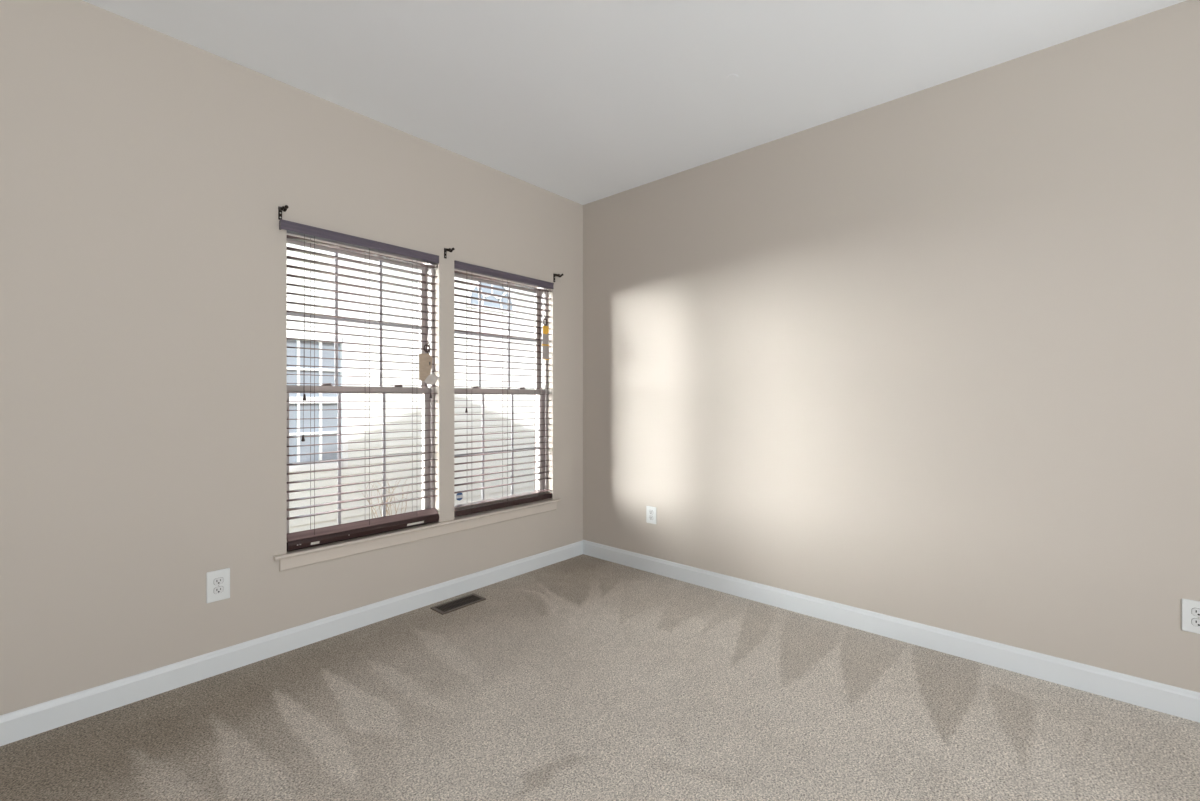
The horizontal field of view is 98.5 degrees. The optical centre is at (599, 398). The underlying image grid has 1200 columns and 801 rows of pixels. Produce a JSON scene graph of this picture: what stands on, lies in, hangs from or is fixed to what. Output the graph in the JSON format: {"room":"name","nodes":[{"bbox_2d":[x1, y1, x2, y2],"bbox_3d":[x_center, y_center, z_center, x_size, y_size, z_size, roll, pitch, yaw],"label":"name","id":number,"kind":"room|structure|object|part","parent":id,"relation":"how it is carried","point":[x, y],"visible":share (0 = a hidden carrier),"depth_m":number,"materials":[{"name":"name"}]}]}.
{"room":"empty bedroom","nodes":[
{"label":"empty bedroom","id":0,"kind":"room"},
{"bbox_2d":[0,0,582,714],"bbox_3d":[-1.751,-0.175,2.359,0.170,2.890,5.000,0,0,41],"label":"wall","id":1,"kind":"structure","parent":0,"point":[146,173],"depth_m":2.19,"materials":[{"name":"paint"}]},
{"bbox_2d":[206,568,229,602],"bbox_3d":[-1.692,0.830,2.291,0.008,0.136,0.086,0,0,41],"label":"wall outlet","id":2,"kind":"object","parent":1,"relation":"attached to","point":[218,581],"visible":1,"depth_m":2.29,"materials":[{"name":"plastic"}]},
{"bbox_2d":[214,586,222,593],"bbox_3d":[-1.690,0.850,2.289,0.002,0.029,0.034,0,0,41],"label":"receptacle","id":3,"kind":"object","parent":2,"relation":"attached to","point":[217,589],"depth_m":2.29,"materials":[{"name":"plastic"}]},
{"bbox_2d":[214,577,222,584],"bbox_3d":[-1.690,0.810,2.289,0.002,0.029,0.034,0,0,41],"label":"receptacle","id":4,"kind":"object","parent":2,"relation":"attached to","point":[217,580],"depth_m":2.29,"materials":[{"name":"plastic"}]},
{"bbox_2d":[278,205,288,219],"bbox_3d":[-1.500,-0.886,2.447,0.091,0.063,0.019,0,0,41],"label":"curtain bracket","id":5,"kind":"object","parent":1,"relation":"attached to","point":[283,208],"visible":0.97,"depth_m":2.46,"materials":[{"name":"brown metal"}]},
{"bbox_3d":[-1.532,-0.886,2.475,0.004,0.063,0.016,0,0,41],"label":"wall plate","id":6,"kind":"part","parent":5,"relation":"part of","materials":[{"name":"brown metal"}]},
{"bbox_2d":[282,205,288,211],"bbox_3d":[-1.483,-0.895,2.432,0.046,0.030,0.015,0,0,41],"label":"cup","id":7,"kind":"object","parent":5,"relation":"on","point":[284,208],"depth_m":2.42,"materials":[{"name":"brown metal"}]},
{"bbox_2d":[0,540,582,745],"bbox_3d":[-1.682,1.169,2.298,0.014,0.103,4.700,0,0,41],"label":"baseboard","id":8,"kind":"structure","parent":1,"relation":"attached to","point":[23,723],"depth_m":2.34,"materials":[{"name":"paint"}]},
{"bbox_2d":[287,233,433,541],"bbox_3d":[-1.330,-0.043,2.884,0.108,1.623,0.825,0,0,41],"label":"window","id":9,"kind":"structure","parent":1,"relation":"in","point":[427,503],"depth_m":2.99,"materials":[{"name":"plastic"}]},
{"bbox_3d":[-1.353,-0.428,2.905,0.026,0.796,0.793,0,0,41],"label":"sash","id":10,"kind":"part","parent":9,"relation":"part of","materials":[{"name":"plastic"}]},
{"bbox_3d":[-1.324,0.332,2.879,0.028,0.796,0.793,0,0,41],"label":"sash","id":11,"kind":"part","parent":9,"relation":"part of","materials":[{"name":"plastic"}]},
{"bbox_2d":[279,219,438,551],"bbox_3d":[-1.265,-0.053,2.802,0.089,1.598,0.854,0,0,41],"label":"blind","id":12,"kind":"object","parent":9,"relation":"attached to","point":[335,533],"visible":0.93,"depth_m":2.77,"materials":[{"name":"brown wood"}]},
{"bbox_3d":[-1.463,-0.317,2.552,0.003,0.995,0.008,0,0,23],"label":"lift cord","id":13,"kind":"part","parent":12,"relation":"part of","materials":[{"name":"fabric"}]},
{"bbox_3d":[-1.462,-0.417,2.554,0.004,0.793,0.002,0,0,41],"label":"lift cord","id":14,"kind":"part","parent":12,"relation":"part of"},
{"bbox_3d":[-1.454,-0.058,2.613,0.055,1.512,0.002,0,0,41],"label":"ladder cord","id":15,"kind":"part","parent":12,"relation":"part of","materials":[{"name":"fabric"}]},
{"bbox_3d":[-1.266,-0.834,2.828,0.049,0.036,0.813,0,0,41],"label":"head rail","id":16,"kind":"part","parent":12,"relation":"part of","materials":[{"name":"brown wood"}]},
{"bbox_3d":[-1.249,0.723,2.813,0.036,0.047,0.815,0,0,41],"label":"rail","id":17,"kind":"part","parent":12,"relation":"part of","materials":[{"name":"brown wood"}]},
{"bbox_3d":[-1.271,-0.058,2.821,0.055,1.512,0.002,0,0,41],"label":"ladder cord","id":18,"kind":"part","parent":12,"relation":"part of","materials":[{"name":"fabric"}]},
{"bbox_3d":[-1.087,-0.058,3.030,0.055,1.512,0.002,0,0,41],"label":"ladder cord","id":19,"kind":"part","parent":12,"relation":"part of","materials":[{"name":"fabric"}]},
{"bbox_2d":[419,353,432,380],"bbox_3d":[-1.024,-0.181,3.035,0.001,0.167,0.087,0,0,41],"label":"tag","id":20,"kind":"object","parent":12,"relation":"hanging from","point":[424,358],"visible":1,"depth_m":3.03,"materials":[{"name":"beige paper"}]},
{"bbox_3d":[-1.019,-0.422,3.047,0.015,0.784,0.050,0,0,41],"label":"tilt cord","id":21,"kind":"part","parent":12,"relation":"part of","materials":[{"name":"fabric"}]},
{"bbox_2d":[424,373,439,384],"bbox_3d":[-0.996,-0.114,3.062,0.003,0.068,0.103,0,0,41],"label":"tag","id":22,"kind":"object","parent":12,"relation":"hanging from","point":[431,379],"visible":1,"depth_m":3.06,"materials":[{"name":"white paper"}]},
{"bbox_2d":[273,499,560,571],"bbox_3d":[-0.944,0.789,3.168,0.096,0.081,1.875,0,0,41],"label":"trim","id":23,"kind":"structure","parent":1,"relation":"attached to","point":[298,558],"depth_m":2.94,"materials":[{"name":"paint"}]},
{"bbox_2d":[444,248,454,257],"bbox_3d":[-0.909,-0.883,3.117,0.091,0.063,0.019,0,0,41],"label":"curtain bracket","id":24,"kind":"object","parent":1,"relation":"attached to","point":[445,249],"visible":1,"depth_m":3.13,"materials":[{"name":"brown metal"}]},
{"bbox_2d":[454,269,546,510],"bbox_3d":[-0.712,-0.043,3.586,0.108,1.623,0.835,0,0,41],"label":"window","id":25,"kind":"structure","parent":1,"relation":"in","point":[475,389],"depth_m":3.77,"materials":[{"name":"plastic"}]},
{"bbox_2d":[456,493,462,500],"bbox_3d":[-0.913,0.637,3.355,0.003,0.054,0.054,0,0,41],"label":"sticker","id":26,"kind":"object","parent":25,"relation":"attached to","point":[459,496],"visible":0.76,"depth_m":3.35,"materials":[{"name":"blue paper"}]},
{"bbox_3d":[-0.735,-0.428,3.606,0.026,0.796,0.803,0,0,41],"label":"sash","id":27,"kind":"part","parent":25,"relation":"part of","materials":[{"name":"plastic"}]},
{"bbox_3d":[-0.706,0.332,3.580,0.028,0.796,0.803,0,0,41],"label":"sash","id":28,"kind":"part","parent":25,"relation":"part of","materials":[{"name":"plastic"}]},
{"bbox_2d":[454,260,553,516],"bbox_3d":[-0.640,-0.058,3.522,0.075,1.588,0.833,0,0,41],"label":"blind","id":29,"kind":"object","parent":25,"relation":"attached to","point":[458,265],"visible":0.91,"depth_m":3.49,"materials":[{"name":"brown wood"}]},
{"bbox_3d":[-0.842,-0.378,3.258,0.002,0.873,0.004,0,0,-27],"label":"lift cord","id":30,"kind":"part","parent":29,"relation":"part of","materials":[{"name":"fabric"}]},
{"bbox_3d":[-0.647,-0.834,3.529,0.049,0.036,0.823,0,0,41],"label":"head rail","id":31,"kind":"part","parent":29,"relation":"part of","materials":[{"name":"brown wood"}]},
{"bbox_3d":[-0.631,0.719,3.514,0.016,0.036,0.823,0,0,41],"label":"rail","id":32,"kind":"part","parent":29,"relation":"part of","materials":[{"name":"brown wood"}]},
{"bbox_3d":[-0.648,-0.058,3.528,0.055,1.512,0.002,0,0,41],"label":"ladder cord","id":33,"kind":"part","parent":29,"relation":"part of","materials":[{"name":"fabric"}]},
{"bbox_3d":[-0.400,-0.077,3.750,0.016,1.474,0.048,0,0,41],"label":"tilt cord","id":34,"kind":"part","parent":29,"relation":"part of","materials":[{"name":"fabric"}]},
{"bbox_2d":[542,326,548,359],"bbox_3d":[-0.395,-0.403,3.747,0.002,0.245,0.071,0,0,41],"label":"tag","id":35,"kind":"object","parent":29,"relation":"hanging from","point":[545,351],"visible":1,"depth_m":3.75,"materials":[{"name":"yellow paper"}]},
{"bbox_2d":[553,273,563,281],"bbox_3d":[-0.306,-0.893,3.802,0.091,0.063,0.019,0,0,41],"label":"curtain bracket","id":36,"kind":"object","parent":1,"relation":"attached to","point":[554,275],"visible":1,"depth_m":3.81,"materials":[{"name":"brown metal"}]},
{"bbox_2d":[535,395,535,489],"bbox_3d":[1.098,0.250,5.746,0.028,3.740,13.850,0,0,41],"label":"wall","id":37,"kind":"structure","parent":0,"point":[535,395],"depth_m":3.95,"materials":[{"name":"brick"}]},
{"bbox_2d":[0,554,1199,800],"bbox_3d":[0.210,1.220,-1.368,7.700,0.001,7.700,0,0,41],"label":"floor","id":38,"kind":"structure","parent":0,"point":[583,677],"depth_m":1.94,"materials":[{"name":"carpet"}]},
{"bbox_2d":[430,593,485,614],"bbox_3d":[-0.837,1.217,3.064,0.130,0.006,0.296,0,0,41],"label":"floor vent","id":39,"kind":"object","parent":38,"relation":"in","point":[462,602],"visible":1,"depth_m":3.06,"materials":[{"name":"brown metal"}]},
{"bbox_2d":[437,595,479,611],"bbox_3d":[-0.837,1.217,3.064,0.096,0.004,0.262,0,0,41],"label":"grille","id":40,"kind":"object","parent":39,"relation":"attached to","point":[459,603],"depth_m":3.06,"materials":[{"name":"brown metal"}]},
{"bbox_2d":[83,0,1186,204],"bbox_3d":[0.069,-1.570,0.756,5.020,0.100,5.000,0,0,41],"label":"ceiling","id":41,"kind":"structure","parent":0,"point":[583,102],"depth_m":2.32,"materials":[{"name":"paint"}]},
{"bbox_2d":[583,0,1199,692],"bbox_3d":[1.736,-0.175,2.519,4.850,2.890,0.150,0,0,41],"label":"wall","id":42,"kind":"structure","parent":0,"point":[930,356],"depth_m":2.49,"materials":[{"name":"paint"}]},
{"bbox_2d":[646,506,655,523],"bbox_3d":[0.359,0.819,3.626,0.086,0.120,0.008,0,0,41],"label":"wall outlet","id":43,"kind":"object","parent":42,"relation":"attached to","point":[650,511],"visible":1,"depth_m":3.63,"materials":[{"name":"plastic"}]},
{"bbox_2d":[583,540,1199,722],"bbox_3d":[1.625,1.166,2.508,4.700,0.108,0.014,0,0,41],"label":"baseboard","id":44,"kind":"structure","parent":42,"relation":"attached to","point":[1164,698],"depth_m":2.48,"materials":[{"name":"paint"}]},
{"bbox_2d":[1182,598,1199,633],"bbox_3d":[2.261,0.828,1.951,0.086,0.123,0.008,0,0,41],"label":"wall outlet","id":45,"kind":"object","parent":42,"relation":"attached to","point":[1190,609],"visible":1,"depth_m":1.96,"materials":[{"name":"plastic"}]},
{"bbox_2d":[1192,618,1199,626],"bbox_3d":[2.259,0.848,1.949,0.034,0.029,0.002,0,0,41],"label":"receptacle","id":46,"kind":"object","parent":45,"relation":"attached to","point":[1195,621],"depth_m":1.95,"materials":[{"name":"plastic"}]},
{"bbox_2d":[1192,608,1199,616],"bbox_3d":[2.259,0.808,1.949,0.034,0.029,0.002,0,0,41],"label":"receptacle","id":47,"kind":"object","parent":45,"relation":"attached to","point":[1195,611],"depth_m":1.95,"materials":[{"name":"plastic"}]},
{"label":"outside","id":48,"kind":"structure","parent":0,"visible":0},
{"bbox_3d":[-22.709,2.270,23.952,59.830,0.300,80.000,0,0,41],"label":"ground","id":49,"kind":"structure","parent":48,"visible":0},
{"bbox_2d":[359,481,408,518],"bbox_3d":[-3.158,1.629,7.614,0.427,0.987,0.804,0,0,33],"label":"bare shrub","id":50,"kind":"object","parent":49,"relation":"on","point":[390,505],"visible":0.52,"depth_m":7.59,"materials":[{"name":"beige plant"}]},
{"bbox_2d":[287,243,534,532],"bbox_3d":[-4.225,-1.930,13.000,8.850,8.100,11.600,0,0,41],"label":"outdoor view","id":51,"kind":"structure","parent":49,"relation":"on","point":[392,400],"depth_m":7.93,"materials":[{"name":"white"}]},
{"bbox_3d":[-4.079,0.055,7.235,0.010,1.750,0.860,0,0,41],"label":"pane","id":52,"kind":"part","parent":51,"relation":"part of","materials":[{"name":"clear glass"}]},
{"bbox_3d":[-1.993,-1.920,9.502,0.016,0.480,0.960,0,0,41],"label":"pane","id":53,"kind":"part","parent":51,"relation":"part of","materials":[{"name":"clear glass"}]}
]}

